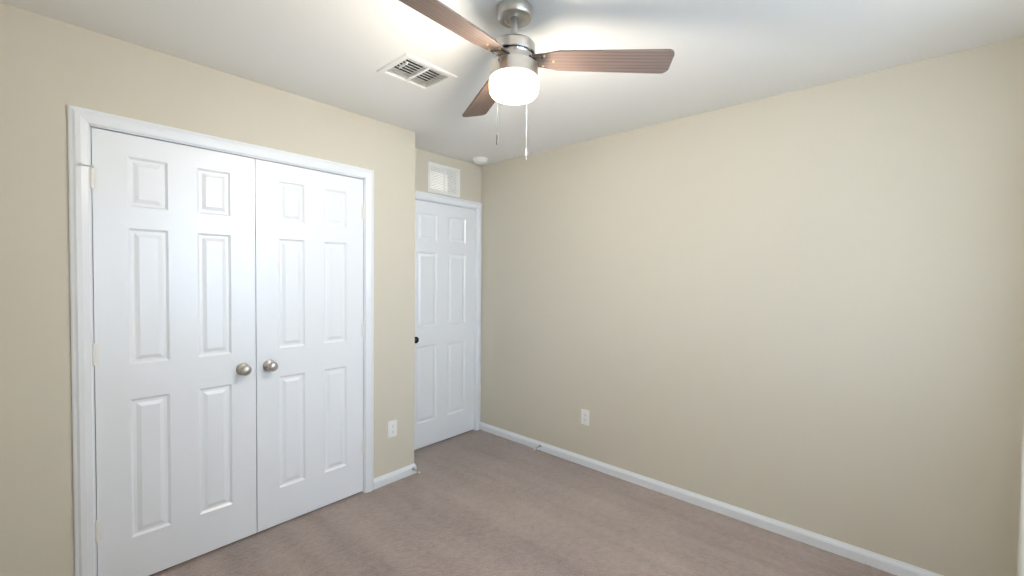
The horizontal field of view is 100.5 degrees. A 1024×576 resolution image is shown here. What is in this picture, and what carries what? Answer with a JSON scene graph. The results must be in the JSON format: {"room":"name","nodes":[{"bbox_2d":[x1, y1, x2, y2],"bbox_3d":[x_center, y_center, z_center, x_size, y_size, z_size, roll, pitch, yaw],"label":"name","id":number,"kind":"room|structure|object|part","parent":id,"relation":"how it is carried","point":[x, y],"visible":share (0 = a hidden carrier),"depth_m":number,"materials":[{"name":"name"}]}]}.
{"room":"empty bedroom","nodes":[
{"label":"empty bedroom","id":0,"kind":"room"},
{"bbox_2d":[0,2,414,575],"bbox_3d":[-1.395,0.127,2.266,0.001,2.440,2.100,2,2,42],"label":"wall","id":1,"kind":"structure","parent":0,"point":[51,69],"depth_m":1.76,"materials":[{"name":"beige paint"}]},
{"bbox_2d":[90,165,96,188],"bbox_3d":[-1.784,-0.471,1.808,0.012,0.098,0.032,2,2,42],"label":"closet door left hinge","id":2,"kind":"object","parent":1,"relation":"attached to","point":[93,177],"visible":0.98,"depth_m":1.81,"materials":[{"name":"white metal"}]},
{"bbox_2d":[92,343,98,365],"bbox_3d":[-1.791,0.286,1.826,0.012,0.098,0.032,2,2,42],"label":"closet door left hinge","id":3,"kind":"object","parent":1,"relation":"attached to","point":[95,354],"visible":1,"depth_m":1.83,"materials":[{"name":"white metal"}]},
{"bbox_2d":[95,519,101,542],"bbox_3d":[-1.798,1.054,1.844,0.012,0.098,0.032,2,2,42],"label":"closet door left hinge","id":4,"kind":"object","parent":1,"relation":"attached to","point":[98,530],"visible":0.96,"depth_m":1.85,"materials":[{"name":"white metal"}]},
{"bbox_2d":[91,128,256,575],"bbox_3d":[-1.573,0.326,2.050,0.107,2.021,0.620,2,2,42],"label":"closet door","id":5,"kind":"structure","parent":1,"relation":"in","point":[173,254],"depth_m":2.03,"materials":[{"name":"white wood"}]},
{"bbox_3d":[-1.395,0.428,2.226,0.072,0.064,0.064,2,2,42],"label":"knob","id":6,"kind":"part","parent":5,"relation":"part of","materials":[{"name":"silver metal"}]},
{"bbox_2d":[67,105,373,575],"bbox_3d":[-1.412,0.292,2.325,0.133,2.107,1.385,2,2,42],"label":"trim","id":7,"kind":"structure","parent":1,"relation":"attached to","point":[82,122],"depth_m":1.81,"materials":[{"name":"white wood"}]},
{"bbox_2d":[255,159,362,531],"bbox_3d":[-1.157,0.319,2.516,0.107,2.021,0.620,2,2,42],"label":"closet door","id":8,"kind":"structure","parent":1,"relation":"in","point":[309,312],"depth_m":2.50,"materials":[{"name":"white wood"}]},
{"bbox_3d":[-1.310,0.426,2.322,0.072,0.064,0.064,2,2,42],"label":"knob","id":9,"kind":"part","parent":8,"relation":"part of","materials":[{"name":"silver metal"}]},
{"bbox_2d":[361,205,364,219],"bbox_3d":[-0.953,-0.486,2.739,0.012,0.098,0.032,2,2,42],"label":"closet door right hinge","id":10,"kind":"object","parent":1,"relation":"attached to","point":[363,212],"visible":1,"depth_m":2.73,"materials":[{"name":"white metal"}]},
{"bbox_2d":[361,322,364,336],"bbox_3d":[-0.959,0.271,2.757,0.012,0.098,0.032,2,2,42],"label":"closet door right hinge","id":11,"kind":"object","parent":1,"relation":"attached to","point":[363,329],"visible":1,"depth_m":2.75,"materials":[{"name":"white metal"}]},
{"bbox_2d":[361,440,364,454],"bbox_3d":[-0.966,1.039,2.776,0.012,0.098,0.032,2,2,42],"label":"closet door right hinge","id":12,"kind":"object","parent":1,"relation":"attached to","point":[363,447],"visible":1,"depth_m":2.77,"materials":[{"name":"white metal"}]},
{"bbox_2d":[388,419,396,437],"bbox_3d":[-0.820,0.970,2.933,0.008,0.115,0.070,2,2,42],"label":"outlet","id":13,"kind":"object","parent":1,"relation":"attached to","point":[392,428],"visible":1,"depth_m":2.93,"materials":[{"name":"white plastic"}]},
{"bbox_2d":[374,463,416,489],"bbox_3d":[-0.806,1.302,2.956,0.013,0.068,0.339,2,2,42],"label":"baseboard","id":14,"kind":"structure","parent":1,"relation":"attached to","point":[383,480],"depth_m":2.94,"materials":[{"name":"white wood"}]},
{"bbox_2d":[415,148,481,202],"bbox_3d":[-0.607,0.102,3.603,0.001,2.440,0.946,2,2,42],"label":"wall","id":15,"kind":"structure","parent":0,"point":[470,181],"depth_m":3.69,"materials":[{"name":"beige paint"}]},
{"bbox_2d":[428,161,459,197],"bbox_3d":[-0.621,-0.914,3.653,0.147,0.248,0.345,2,2,42],"label":"air vent","id":16,"kind":"object","parent":15,"relation":"in","point":[440,181],"visible":0.92,"depth_m":3.60,"materials":[{"name":"white metal"}]},
{"bbox_2d":[414,199,475,449],"bbox_3d":[-0.579,0.299,3.617,0.107,2.017,0.757,2,2,42],"label":"entry door","id":17,"kind":"structure","parent":15,"relation":"in","point":[444,319],"depth_m":3.64,"materials":[{"name":"white wood"}]},
{"bbox_2d":[415,190,481,430],"bbox_3d":[-0.627,0.270,3.659,0.133,2.102,0.896,2,2,42],"label":"trim","id":18,"kind":"structure","parent":15,"relation":"attached to","point":[442,199],"depth_m":3.91,"materials":[{"name":"white wood"}]},
{"bbox_2d":[0,0,1023,165],"bbox_3d":[-0.326,-1.076,1.926,3.998,0.001,3.046,2,2,42],"label":"ceiling","id":19,"kind":"structure","parent":0,"point":[339,53],"depth_m":1.89,"materials":[{"name":"white paint"}]},
{"bbox_2d":[376,52,457,91],"bbox_3d":[-0.476,-1.159,2.149,0.263,0.178,0.310,2,2,42],"label":"ceiling vent","id":20,"kind":"object","parent":19,"relation":"in","point":[413,71],"visible":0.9,"depth_m":2.16,"materials":[{"name":"white metal"}]},
{"bbox_2d":[473,157,487,164],"bbox_3d":[-0.273,-1.096,3.691,0.132,0.042,0.132,2,2,42],"label":"smoke detector","id":21,"kind":"object","parent":19,"relation":"attached to","point":[480,160],"visible":1,"depth_m":3.65,"materials":[{"name":"white plastic"}]},
{"bbox_2d":[399,0,674,159],"bbox_3d":[-0.076,-0.791,1.597,1.031,0.548,1.042,2,2,42],"label":"ceiling fan","id":22,"kind":"object","parent":19,"relation":"hanging from","point":[516,63],"visible":1,"depth_m":1.58,"materials":[{"name":"brown wood"}]},
{"bbox_3d":[-0.206,-0.867,1.373,0.128,0.006,0.539,17,11,38],"label":"blade","id":23,"kind":"part","parent":22,"relation":"part of","materials":[{"name":"brown wood"}]},
{"label":"blade","id":24,"kind":"part","parent":22,"relation":"part of","materials":[{"name":"brown wood"}]},
{"bbox_3d":[-0.050,-0.679,1.558,0.010,0.312,0.017,2,2,42],"label":"chain","id":25,"kind":"part","parent":22,"relation":"part of","materials":[{"name":"silver metal"}]},
{"bbox_3d":[0.007,-0.763,1.634,0.191,0.076,0.191,2,2,42],"label":"lamp shade","id":26,"kind":"part","parent":22,"relation":"part of","materials":[{"name":"white glass"}]},
{"bbox_3d":[0.057,-0.678,1.719,0.011,0.320,0.017,2,2,42],"label":"chain","id":27,"kind":"part","parent":22,"relation":"part of","materials":[{"name":"silver metal"}]},
{"bbox_3d":[0.344,-0.869,1.632,0.539,0.006,0.128,1,-11,0],"label":"blade","id":28,"kind":"part","parent":22,"relation":"part of","materials":[{"name":"brown wood"}]},
{"bbox_2d":[149,430,896,575],"bbox_3d":[-0.347,1.363,1.984,3.998,0.001,3.046,2,2,42],"label":"floor","id":29,"kind":"structure","parent":0,"point":[476,503],"depth_m":2.35,"materials":[{"name":"beige carpet"}]},
{"bbox_2d":[480,36,1023,575],"bbox_3d":[0.938,0.134,2.858,3.298,2.440,0.001,2,2,42],"label":"wall","id":30,"kind":"structure","parent":0,"point":[800,308],"depth_m":2.30,"materials":[{"name":"beige paint"}]},
{"bbox_2d":[581,409,588,425],"bbox_3d":[0.551,0.976,3.212,0.070,0.115,0.008,2,2,42],"label":"outlet","id":31,"kind":"object","parent":30,"relation":"attached to","point":[584,417],"visible":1,"depth_m":3.21,"materials":[{"name":"white plastic"}]},
{"bbox_2d":[480,422,942,575],"bbox_3d":[0.919,1.319,2.887,3.311,0.068,0.015,2,2,42],"label":"baseboard","id":32,"kind":"structure","parent":30,"relation":"attached to","point":[873,559],"depth_m":2.51,"materials":[{"name":"white wood"}]}
]}

